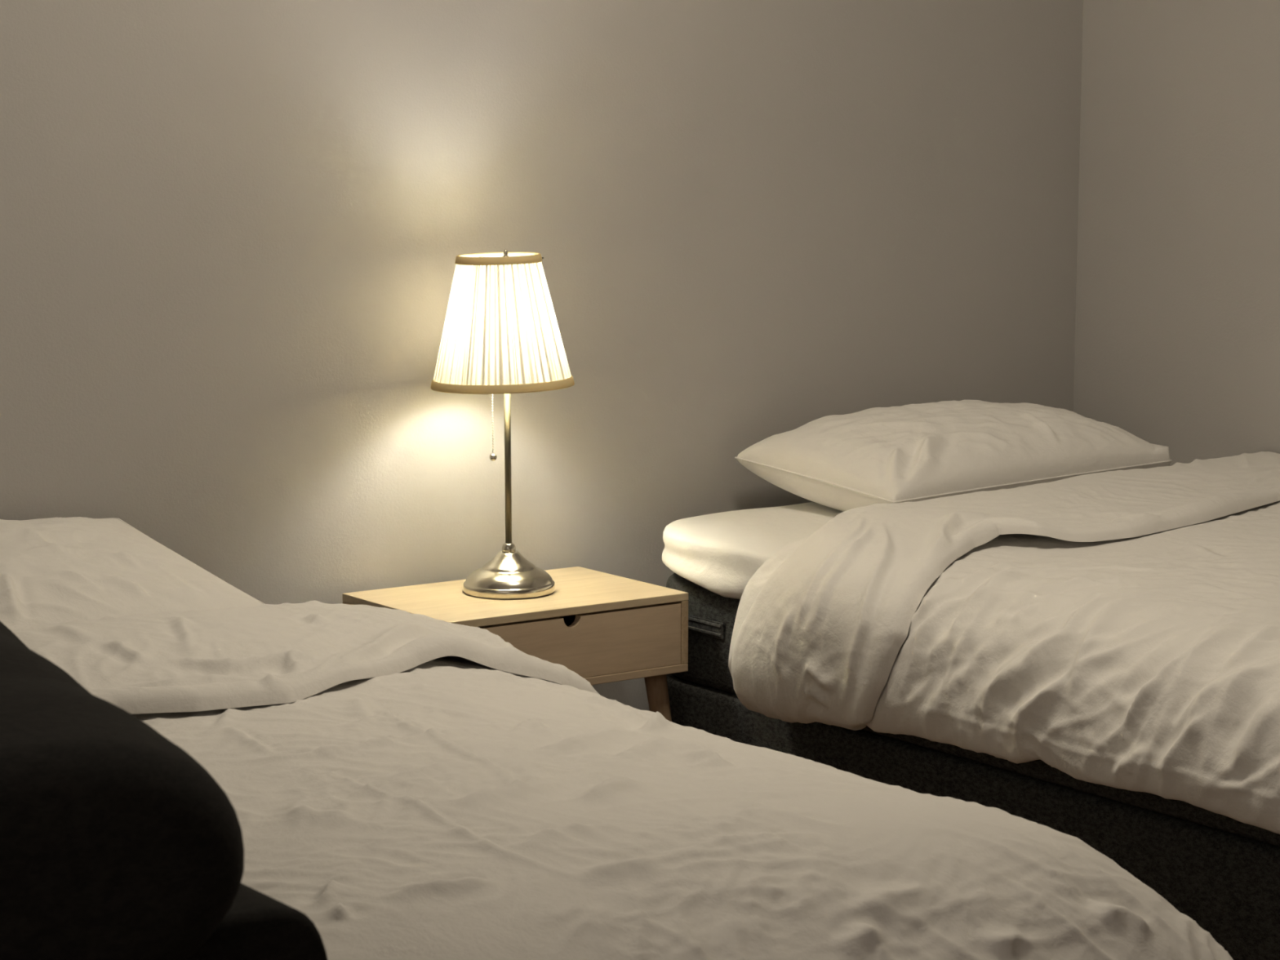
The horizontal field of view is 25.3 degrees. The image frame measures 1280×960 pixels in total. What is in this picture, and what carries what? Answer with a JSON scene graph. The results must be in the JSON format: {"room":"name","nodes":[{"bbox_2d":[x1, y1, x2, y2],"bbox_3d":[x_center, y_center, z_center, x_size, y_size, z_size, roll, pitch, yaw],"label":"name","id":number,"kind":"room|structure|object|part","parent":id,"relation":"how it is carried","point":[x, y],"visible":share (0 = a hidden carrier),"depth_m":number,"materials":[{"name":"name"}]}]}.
{"room":"bedroom","nodes":[
{"label":"bedroom","id":0,"kind":"room"},
{"bbox_2d":[0,0,1083,711],"bbox_3d":[-1.109,-0.515,4.110,4.950,2.500,0.100,-5,10,-36],"label":"wall","id":1,"kind":"structure","parent":0,"point":[233,233],"depth_m":4.70,"materials":[{"name":"paint"}]},
{"bbox_2d":[1073,0,1279,466],"bbox_3d":[2.292,-0.426,3.555,0.100,2.500,4.800,-5,10,-36],"label":"wall","id":2,"kind":"structure","parent":0,"point":[1177,320],"depth_m":5.26,"materials":[{"name":"paint"}]},
{"bbox_3d":[0.294,1.042,2.361,4.950,0.100,4.900,-5,10,-36],"label":"floor","id":3,"kind":"structure","parent":0,"visible":0},
{"bbox_2d":[0,621,327,959],"bbox_3d":[-0.979,0.533,2.391,1.145,0.891,1.646,-5,10,-36],"label":"sofa","id":4,"kind":"object","parent":3,"relation":"on","point":[116,843],"visible":1,"depth_m":1.82,"materials":[{"name":"black fabric"}]},
{"bbox_3d":[-0.788,0.534,2.571,0.284,0.648,1.580,-5,10,-36],"label":"frame","id":5,"kind":"part","parent":4,"relation":"part of","materials":[{"name":"black fabric"}]},
{"bbox_2d":[342,566,688,721],"bbox_3d":[-0.196,0.429,4.615,0.508,0.500,0.312,-5,10,-36],"label":"nightstand","id":6,"kind":"object","parent":3,"relation":"on","point":[604,628],"visible":0.32,"depth_m":4.52,"materials":[{"name":"brown wood"}]},
{"bbox_2d":[431,248,574,599],"bbox_3d":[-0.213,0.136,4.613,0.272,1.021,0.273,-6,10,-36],"label":"table lamp","id":7,"kind":"object","parent":6,"relation":"on","point":[501,334],"visible":1,"depth_m":4.46,"materials":[{"name":"white fabric"}]},
{"bbox_3d":[-0.235,-0.115,4.547,0.003,0.150,0.003,-6,9,-36],"label":"pull chain","id":8,"kind":"part","parent":7,"relation":"part of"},
{"bbox_3d":[-0.222,-0.255,4.528,0.222,0.199,0.223,-7,10,-35],"label":"lamp shade","id":9,"kind":"part","parent":7,"relation":"part of","materials":[{"name":"fabric"}]},
{"bbox_3d":[-0.212,-0.028,4.559,0.010,0.290,0.010,-6,10,-36],"label":"stem","id":10,"kind":"part","parent":7,"relation":"part of","materials":[{"name":"silver metal"}]},
{"bbox_3d":[-0.200,0.188,4.579,0.461,0.013,0.312,-5,10,-36],"label":"panel","id":11,"kind":"part","parent":6,"relation":"part of","materials":[{"name":"brown wood"}]},
{"bbox_3d":[-0.290,0.229,4.709,0.435,0.103,0.006,-5,10,-36],"label":"panel","id":12,"kind":"part","parent":6,"relation":"part of","materials":[{"name":"brown wood"}]},
{"bbox_3d":[-0.114,0.263,4.469,0.432,0.099,0.014,-5,10,-36],"label":"drawer","id":13,"kind":"part","parent":6,"relation":"part of","materials":[{"name":"brown wood"}]},
{"bbox_3d":[-0.030,0.239,4.713,0.010,0.077,0.284,-5,10,-36],"label":"drawer","id":14,"kind":"part","parent":6,"relation":"part of","materials":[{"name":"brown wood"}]},
{"bbox_3d":[-0.200,0.303,4.595,0.461,0.013,0.312,-5,10,-36],"label":"panel","id":15,"kind":"part","parent":6,"relation":"part of","materials":[{"name":"brown wood"}]},
{"bbox_3d":[0.046,0.491,4.647,0.086,0.371,0.037,-2,8,-13],"label":"leg","id":16,"kind":"part","parent":6,"relation":"part of","materials":[{"name":"brown wood"}]},
{"bbox_3d":[-0.018,0.229,4.717,0.013,0.103,0.312,-5,10,-36],"label":"panel","id":17,"kind":"part","parent":6,"relation":"part of","materials":[{"name":"brown wood"}]},
{"bbox_2d":[666,673,1279,959],"bbox_3d":[1.009,0.549,4.380,1.133,0.334,1.976,-5,10,-36],"label":"bed base","id":18,"kind":"object","parent":3,"relation":"on","point":[1228,883],"visible":0.28,"depth_m":3.95,"materials":[{"name":"black fabric"}]},
{"bbox_2d":[666,573,1279,846],"bbox_3d":[1.008,0.303,4.345,1.134,0.162,1.972,-5,10,-36],"label":"mattress","id":19,"kind":"object","parent":18,"relation":"on","point":[712,615],"visible":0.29,"depth_m":4.24,"materials":[{"name":"black fabric"}]},
{"bbox_3d":[0.091,0.236,4.644,0.004,0.027,0.150,-5,10,-36],"label":"handle","id":20,"kind":"part","parent":19,"relation":"part of","materials":[{"name":"black fabric"}]},
{"bbox_2d":[662,502,843,599],"bbox_3d":[1.003,0.178,4.333,1.163,0.089,1.990,-5,10,-36],"label":"topper","id":21,"kind":"object","parent":19,"relation":"on","point":[719,553],"visible":0.24,"depth_m":4.65,"materials":[{"name":"white fabric"}]},
{"bbox_2d":[734,400,1172,511],"bbox_3d":[0.557,-0.050,5.026,0.676,0.171,0.413,-5,10,-36],"label":"pillow","id":22,"kind":"object","parent":21,"relation":"on","point":[922,451],"visible":0.77,"depth_m":4.88,"materials":[{"name":"white fabric"}]},
{"bbox_2d":[728,451,1279,834],"bbox_3d":[1.076,0.243,4.152,1.259,0.323,1.630,-5,10,-36],"label":"duvet","id":23,"kind":"object","parent":21,"relation":"on","point":[1117,628],"visible":1,"depth_m":4.11,"materials":[{"name":"white fabric"}]},
{"bbox_3d":[-0.452,0.671,3.453,0.936,0.334,1.876,-5,10,-36],"label":"bed base","id":24,"kind":"object","parent":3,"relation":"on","visible":0},
{"bbox_3d":[-0.451,0.424,3.419,0.932,0.162,1.872,-5,10,-36],"label":"mattress","id":25,"kind":"object","parent":24,"relation":"on","visible":0},
{"bbox_3d":[-0.510,0.316,3.415,0.767,0.047,1.819,-5,10,-36],"label":"topper","id":26,"kind":"object","parent":25,"relation":"on","visible":0},
{"bbox_2d":[0,516,264,626],"bbox_3d":[-0.921,0.132,3.962,0.709,0.127,0.480,-5,10,-36],"label":"pillow","id":27,"kind":"object","parent":26,"relation":"on","point":[53,570],"visible":0.84,"depth_m":3.96,"materials":[{"name":"white fabric"}]},
{"bbox_2d":[7,600,1233,959],"bbox_3d":[-0.232,0.413,3.105,1.234,0.340,1.510,-5,10,-36],"label":"duvet","id":28,"kind":"object","parent":26,"relation":"on","point":[412,786],"visible":0.94,"depth_m":2.83,"materials":[{"name":"white fabric"}]}
]}

